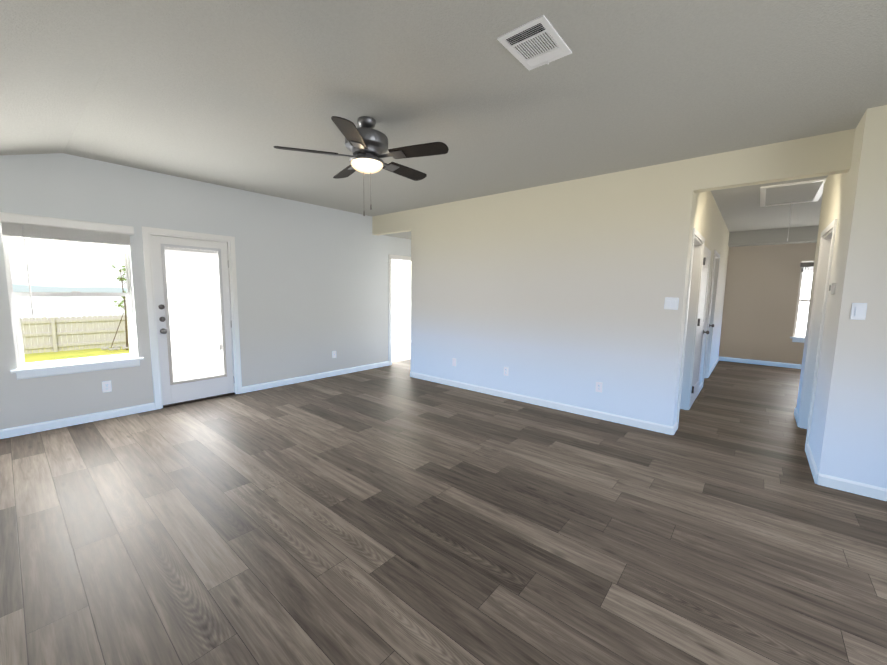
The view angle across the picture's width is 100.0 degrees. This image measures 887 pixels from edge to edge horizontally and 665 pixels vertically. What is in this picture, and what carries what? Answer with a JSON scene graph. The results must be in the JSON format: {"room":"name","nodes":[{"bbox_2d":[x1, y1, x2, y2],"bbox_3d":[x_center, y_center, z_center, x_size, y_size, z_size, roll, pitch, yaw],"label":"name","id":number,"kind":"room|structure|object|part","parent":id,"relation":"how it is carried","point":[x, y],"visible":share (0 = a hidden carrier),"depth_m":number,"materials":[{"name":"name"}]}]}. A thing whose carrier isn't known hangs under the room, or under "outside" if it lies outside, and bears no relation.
{"room":"empty living room","nodes":[
{"label":"empty living room","id":0,"kind":"room"},
{"bbox_2d":[0,0,136,154],"bbox_3d":[-1.175,-1.166,0.489,8.293,0.648,1.600,6,8,40],"label":"ceiling slope","id":1,"kind":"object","parent":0,"point":[55,55],"visible":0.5,"depth_m":2.06,"materials":[{"name":"paint"}]},
{"bbox_2d":[0,153,410,429],"bbox_3d":[-2.137,-0.664,5.799,0.120,2.850,8.370,6,8,40],"label":"wall","id":2,"kind":"structure","parent":0,"point":[312,287],"depth_m":5.01,"materials":[{"name":"paint"}]},
{"bbox_2d":[0,222,136,367],"bbox_3d":[-3.817,-0.368,3.862,0.062,1.415,0.912,6,8,40],"label":"window","id":3,"kind":"structure","parent":2,"relation":"in","point":[10,299],"depth_m":3.74,"materials":[{"name":"white plastic"}]},
{"bbox_2d":[0,212,133,318],"bbox_3d":[-3.713,-0.638,3.759,0.077,0.967,0.954,6,8,40],"label":"window blinds","id":4,"kind":"object","parent":3,"relation":"attached to","point":[33,227],"visible":1,"depth_m":3.64,"materials":[{"name":"white paint"}]},
{"bbox_3d":[-3.817,-0.368,3.861,0.060,1.379,0.876,6,8,40],"label":"main window sashes","id":5,"kind":"part","parent":3,"relation":"part of","materials":[{"name":"white plastic"}]},
{"bbox_2d":[10,357,143,372],"bbox_3d":[-3.770,0.329,3.892,0.110,0.026,0.992,6,8,40],"label":"window stool","id":6,"kind":"structure","parent":2,"relation":"attached to","point":[39,368],"depth_m":3.82,"materials":[{"name":"white paint"}]},
{"bbox_2d":[0,403,154,438],"bbox_3d":[-4.057,0.945,3.602,0.014,0.086,2.068,6,8,40],"label":"baseboard","id":7,"kind":"structure","parent":2,"relation":"attached to","point":[42,426],"depth_m":3.85,"materials":[{"name":"white paint"}]},
{"bbox_2d":[16,360,139,379],"bbox_3d":[-3.757,0.379,3.886,0.016,0.070,0.922,6,8,40],"label":"apron","id":8,"kind":"object","parent":2,"relation":"attached to","point":[49,372],"visible":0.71,"depth_m":3.84,"materials":[{"name":"white paint"}]},
{"bbox_2d":[102,381,111,391],"bbox_3d":[-3.655,0.588,4.040,0.009,0.117,0.072,6,8,40],"label":"electrical outlet","id":9,"kind":"object","parent":2,"relation":"attached to","point":[106,386],"visible":1,"depth_m":4.04,"materials":[{"name":"white plastic"}]},
{"bbox_2d":[150,235,233,404],"bbox_3d":[-3.091,-0.147,4.654,0.116,2.002,0.806,6,8,40],"label":"patio door","id":10,"kind":"structure","parent":2,"relation":"in","point":[192,295],"depth_m":4.64,"materials":[{"name":"white paint"}]},
{"bbox_3d":[-3.295,-0.155,4.374,0.072,0.347,0.064,6,8,40],"label":"hardware knob","id":11,"kind":"part","parent":10,"relation":"part of","materials":[{"name":"silver metal"}]},
{"bbox_3d":[-3.092,-0.220,4.654,0.014,1.683,0.634,6,8,40],"label":"lite frame","id":12,"kind":"part","parent":10,"relation":"part of","materials":[{"name":"white paint"}]},
{"bbox_3d":[-3.114,-0.223,4.673,0.012,1.671,0.622,6,8,40],"label":"glass panel","id":13,"kind":"part","parent":10,"relation":"part of","materials":[{"name":"white"}]},
{"bbox_2d":[142,226,241,409],"bbox_3d":[-3.117,-0.178,4.673,0.136,2.107,0.968,6,8,40],"label":"door frame","id":14,"kind":"structure","parent":2,"relation":"attached to","point":[150,303],"depth_m":4.40,"materials":[{"name":"white paint"}]},
{"bbox_2d":[163,392,234,407],"bbox_3d":[-3.139,0.859,4.795,0.112,0.018,0.814,6,8,40],"label":"patio door threshold sill","id":15,"kind":"structure","parent":2,"relation":"attached to","point":[195,400],"depth_m":4.74,"materials":[{"name":"brown metal"}]},
{"bbox_2d":[242,361,388,392],"bbox_3d":[-1.913,0.693,6.137,0.014,0.086,2.703,6,8,40],"label":"baseboard","id":16,"kind":"structure","parent":2,"relation":"attached to","point":[256,387],"depth_m":5.88,"materials":[{"name":"white paint"}]},
{"bbox_2d":[388,254,410,364],"bbox_3d":[-0.780,-0.451,7.437,0.136,2.102,0.934,6,8,40],"label":"door frame","id":17,"kind":"structure","parent":2,"relation":"attached to","point":[398,257],"depth_m":7.09,"materials":[{"name":"white paint"}]},
{"bbox_2d":[386,231,410,238],"bbox_3d":[-0.194,-1.854,7.024,1.093,0.120,1.782,6,8,40],"label":"ceiling","id":18,"kind":"structure","parent":0,"point":[406,235],"depth_m":6.82,"materials":[{"name":"paint"}]},
{"bbox_2d":[391,259,410,339],"bbox_3d":[-1.099,-1.085,10.297,4.107,2.720,0.120,6,8,40],"label":"wall","id":19,"kind":"structure","parent":0,"point":[400,299],"depth_m":10.30,"materials":[{"name":"paint"}]},
{"bbox_2d":[391,338,410,342],"bbox_3d":[-1.122,0.233,10.360,4.007,0.086,0.014,6,8,40],"label":"baseboard","id":20,"kind":"structure","parent":19,"relation":"attached to","point":[400,340],"depth_m":10.41,"materials":[{"name":"white paint"}]},
{"bbox_2d":[392,341,410,362],"bbox_3d":[-1.970,0.423,9.463,4.087,0.124,4.300,6,8,40],"label":"floor","id":21,"kind":"structure","parent":0,"point":[401,351],"depth_m":8.79,"materials":[{"name":"white"}]},
{"bbox_2d":[0,359,886,664],"bbox_3d":[1.952,1.030,4.532,8.313,0.120,11.450,6,8,40],"label":"floor","id":22,"kind":"structure","parent":0,"point":[394,513],"depth_m":2.20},
{"bbox_2d":[63,0,886,231],"bbox_3d":[2.490,-1.859,4.789,8.293,0.120,9.770,6,8,40],"label":"ceiling","id":23,"kind":"structure","parent":0,"point":[230,93],"depth_m":2.41,"materials":[{"name":"paint"}]},
{"bbox_2d":[274,116,448,215],"bbox_3d":[-0.568,-1.274,2.932,1.274,0.717,1.232,6,8,40],"label":"ceiling fan","id":24,"kind":"object","parent":23,"relation":"hanging from","point":[366,144],"visible":1,"depth_m":2.78,"materials":[{"name":"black metal"}]},
{"bbox_3d":[-0.594,-1.277,2.890,0.248,0.066,0.248,6,8,40],"label":"lamp shade","id":25,"kind":"part","parent":24,"relation":"part of","materials":[{"name":"white glass"}]},
{"bbox_2d":[497,15,571,70],"bbox_3d":[0.484,-1.499,1.957,0.255,0.024,0.350,6,8,40],"label":"ceiling vent","id":26,"kind":"object","parent":23,"relation":"in","point":[535,43],"visible":1,"depth_m":1.94,"materials":[{"name":"white plastic"}]},
{"bbox_2d":[728,226,818,246],"bbox_3d":[7.314,-1.812,6.742,3.400,0.270,0.350,6,8,40],"label":"soffit beam","id":27,"kind":"structure","parent":23,"relation":"attached to","point":[799,235],"depth_m":7.26,"materials":[{"name":"paint"}]},
{"bbox_2d":[760,178,825,240],"bbox_3d":[4.413,-1.496,4.761,0.595,0.540,1.250,6,8,40],"label":"attic hatch","id":28,"kind":"structure","parent":23,"relation":"attached to","point":[794,192],"depth_m":4.67,"materials":[{"name":"white paint"}]},
{"bbox_3d":[4.417,-1.761,4.732,0.485,0.008,1.140,6,8,40],"label":"attic hatch ceiling panel","id":29,"kind":"part","parent":28,"relation":"part of","materials":[{"name":"paint"}]},
{"bbox_2d":[372,128,855,426],"bbox_3d":[0.981,-0.521,4.915,5.803,2.850,0.120,6,8,40],"label":"wall","id":30,"kind":"structure","parent":0,"point":[559,292],"depth_m":4.35,"materials":[{"name":"paint"}]},
{"bbox_2d":[452,358,455,365],"bbox_3d":[0.162,0.449,5.617,0.072,0.117,0.010,6,8,40],"label":"electrical outlet","id":31,"kind":"object","parent":30,"relation":"attached to","point":[453,361],"visible":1,"depth_m":5.62,"materials":[{"name":"white plastic"}]},
{"bbox_2d":[504,367,508,375],"bbox_3d":[0.848,0.527,5.045,0.072,0.117,0.009,6,8,40],"label":"electrical outlet","id":32,"kind":"object","parent":30,"relation":"attached to","point":[506,370],"visible":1,"depth_m":5.04,"materials":[{"name":"white plastic"}]},
{"bbox_2d":[410,372,672,434],"bbox_3d":[0.896,0.855,5.035,3.800,0.086,0.014,6,8,40],"label":"baseboard","id":33,"kind":"structure","parent":30,"relation":"attached to","point":[651,426],"depth_m":4.61,"materials":[{"name":"white paint"}]},
{"bbox_2d":[595,382,602,392],"bbox_3d":[1.782,0.627,4.265,0.072,0.117,0.009,6,8,40],"label":"electrical outlet","id":34,"kind":"object","parent":30,"relation":"attached to","point":[599,386],"visible":1,"depth_m":4.26,"materials":[{"name":"white plastic"}]},
{"bbox_2d":[664,298,678,309],"bbox_3d":[2.293,-0.291,3.742,0.118,0.117,0.010,6,8,40],"label":"double light switch","id":35,"kind":"object","parent":30,"relation":"attached to","point":[671,303],"visible":1,"depth_m":3.74,"materials":[{"name":"white plastic"}]},
{"bbox_2d":[675,191,728,421],"bbox_3d":[4.233,-0.532,5.973,0.120,2.730,5.682,6,8,40],"label":"wall","id":36,"kind":"structure","parent":0,"point":[709,224],"depth_m":5.53,"materials":[{"name":"paint"}]},
{"bbox_2d":[672,422,676,434],"bbox_3d":[2.429,1.003,3.905,0.014,0.086,0.217,6,8,40],"label":"baseboard","id":37,"kind":"structure","parent":36,"relation":"attached to","point":[674,429],"depth_m":3.86,"materials":[{"name":"white paint"}]},
{"bbox_2d":[676,228,704,428],"bbox_3d":[2.768,-0.050,4.267,0.138,2.107,0.954,6,8,40],"label":"door frame","id":38,"kind":"structure","parent":36,"relation":"attached to","point":[694,287],"depth_m":4.52,"materials":[{"name":"white paint"}]},
{"bbox_2d":[691,383,702,405],"bbox_3d":[3.568,0.869,5.251,0.014,0.086,1.460,6,8,40],"label":"baseboard","id":39,"kind":"structure","parent":36,"relation":"attached to","point":[700,387],"depth_m":5.57,"materials":[{"name":"white paint"}]},
{"bbox_2d":[690,245,710,406],"bbox_3d":[3.390,-0.080,4.910,0.057,2.018,0.835,6,8,40],"label":"hall door","id":40,"kind":"structure","parent":36,"relation":"in","point":[701,317],"depth_m":4.92,"materials":[{"name":"white paint"}]},
{"bbox_3d":[3.141,-0.071,4.584,0.021,1.680,0.017,6,8,40],"label":"hall door hinges","id":41,"kind":"part","parent":40,"relation":"part of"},
{"bbox_2d":[704,261,715,377],"bbox_3d":[4.296,-0.185,6.074,0.035,1.996,0.716,6,8,40],"label":"hall door","id":42,"kind":"structure","parent":36,"relation":"in","point":[709,319],"depth_m":6.27,"materials":[{"name":"white paint"}]},
{"bbox_2d":[702,250,719,382],"bbox_3d":[4.294,-0.229,6.071,0.136,2.107,0.914,6,8,40],"label":"door frame","id":43,"kind":"structure","parent":36,"relation":"attached to","point":[716,253],"depth_m":6.28,"materials":[{"name":"white paint"}]},
{"bbox_2d":[709,356,718,375],"bbox_3d":[5.353,0.659,7.362,0.014,0.086,2.305,6,8,40],"label":"baseboard","id":44,"kind":"structure","parent":36,"relation":"attached to","point":[713,366],"depth_m":7.25,"materials":[{"name":"white paint"}]},
{"bbox_2d":[719,243,816,364],"bbox_3d":[7.402,-0.612,7.096,3.520,2.730,0.120,6,8,40],"label":"wall","id":45,"kind":"structure","parent":0,"point":[760,300],"depth_m":7.69,"materials":[{"name":"paint"}]},
{"bbox_2d":[719,356,801,368],"bbox_3d":[7.309,0.703,7.217,3.200,0.086,0.014,6,8,40],"label":"baseboard","id":46,"kind":"structure","parent":45,"relation":"attached to","point":[777,364],"depth_m":7.77,"materials":[{"name":"white paint"}]},
{"bbox_2d":[790,337,804,342],"bbox_3d":[7.349,0.174,7.150,1.020,0.097,0.105,6,8,40],"label":"window sill","id":47,"kind":"structure","parent":45,"relation":"attached to","point":[799,339],"depth_m":7.37,"materials":[{"name":"white paint"}]},
{"bbox_2d":[793,261,813,336],"bbox_3d":[7.412,-0.610,7.124,0.940,1.520,0.055,6,8,40],"label":"window","id":48,"kind":"structure","parent":45,"relation":"in","point":[803,300],"depth_m":7.36,"materials":[{"name":"glass"}]},
{"bbox_2d":[800,262,813,271],"bbox_3d":[7.336,-1.230,6.961,0.970,0.185,0.074,6,8,40],"label":"window blinds","id":49,"kind":"object","parent":48,"relation":"attached to","point":[807,265],"visible":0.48,"depth_m":7.19,"materials":[{"name":"grey plastic"}]},
{"bbox_2d":[796,105,886,477],"bbox_3d":[3.659,-0.327,3.512,0.120,2.850,2.200,6,8,40],"label":"wall","id":50,"kind":"structure","parent":0,"point":[851,198],"depth_m":2.75,"materials":[{"name":"paint"}]},
{"bbox_2d":[794,408,798,422],"bbox_3d":[4.125,0.978,4.341,0.014,0.086,0.535,6,8,40],"label":"baseboard","id":51,"kind":"structure","parent":50,"relation":"attached to","point":[796,414],"depth_m":4.38,"materials":[{"name":"white paint"}]},
{"bbox_2d":[806,444,818,483],"bbox_3d":[3.123,1.096,3.158,0.014,0.086,0.755,6,8,40],"label":"baseboard","id":52,"kind":"structure","parent":50,"relation":"attached to","point":[813,467],"depth_m":3.08,"materials":[{"name":"white paint"}]},
{"bbox_2d":[797,219,836,451],"bbox_3d":[3.719,0.034,3.642,0.138,2.107,0.934,6,8,40],"label":"door frame","id":53,"kind":"structure","parent":50,"relation":"attached to","point":[818,307],"depth_m":3.91,"materials":[{"name":"white paint"}]},
{"bbox_2d":[828,283,835,293],"bbox_3d":[3.170,-0.356,3.036,0.025,0.090,0.130,6,8,40],"label":"thermostat","id":54,"kind":"object","parent":50,"relation":"attached to","point":[832,286],"visible":1,"depth_m":2.99,"materials":[{"name":"white plastic"}]},
{"bbox_2d":[842,156,886,488],"bbox_3d":[3.896,-0.150,1.963,2.250,2.850,0.120,6,8,40],"label":"wall","id":55,"kind":"structure","parent":0,"point":[865,459],"depth_m":2.65,"materials":[{"name":"paint"}]},
{"bbox_2d":[818,473,886,500],"bbox_3d":[3.711,1.215,2.167,2.170,0.086,0.014,6,8,40],"label":"baseboard","id":56,"kind":"structure","parent":55,"relation":"attached to","point":[867,490],"depth_m":2.74,"materials":[{"name":"white paint"}]},
{"bbox_2d":[850,303,866,319],"bbox_3d":[2.970,-0.151,2.661,0.072,0.117,0.010,6,8,40],"label":"light switch","id":57,"kind":"object","parent":55,"relation":"attached to","point":[858,311],"visible":1,"depth_m":2.66,"materials":[{"name":"white plastic"}]},
{"label":"outside","id":58,"kind":"structure","parent":0,"visible":0},
{"bbox_2d":[12,265,129,362],"bbox_3d":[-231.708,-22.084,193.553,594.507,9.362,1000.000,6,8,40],"label":"garden","id":59,"kind":"object","parent":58,"point":[57,328],"visible":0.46,"depth_m":13.61,"materials":[{"name":"green plant"}]}
]}

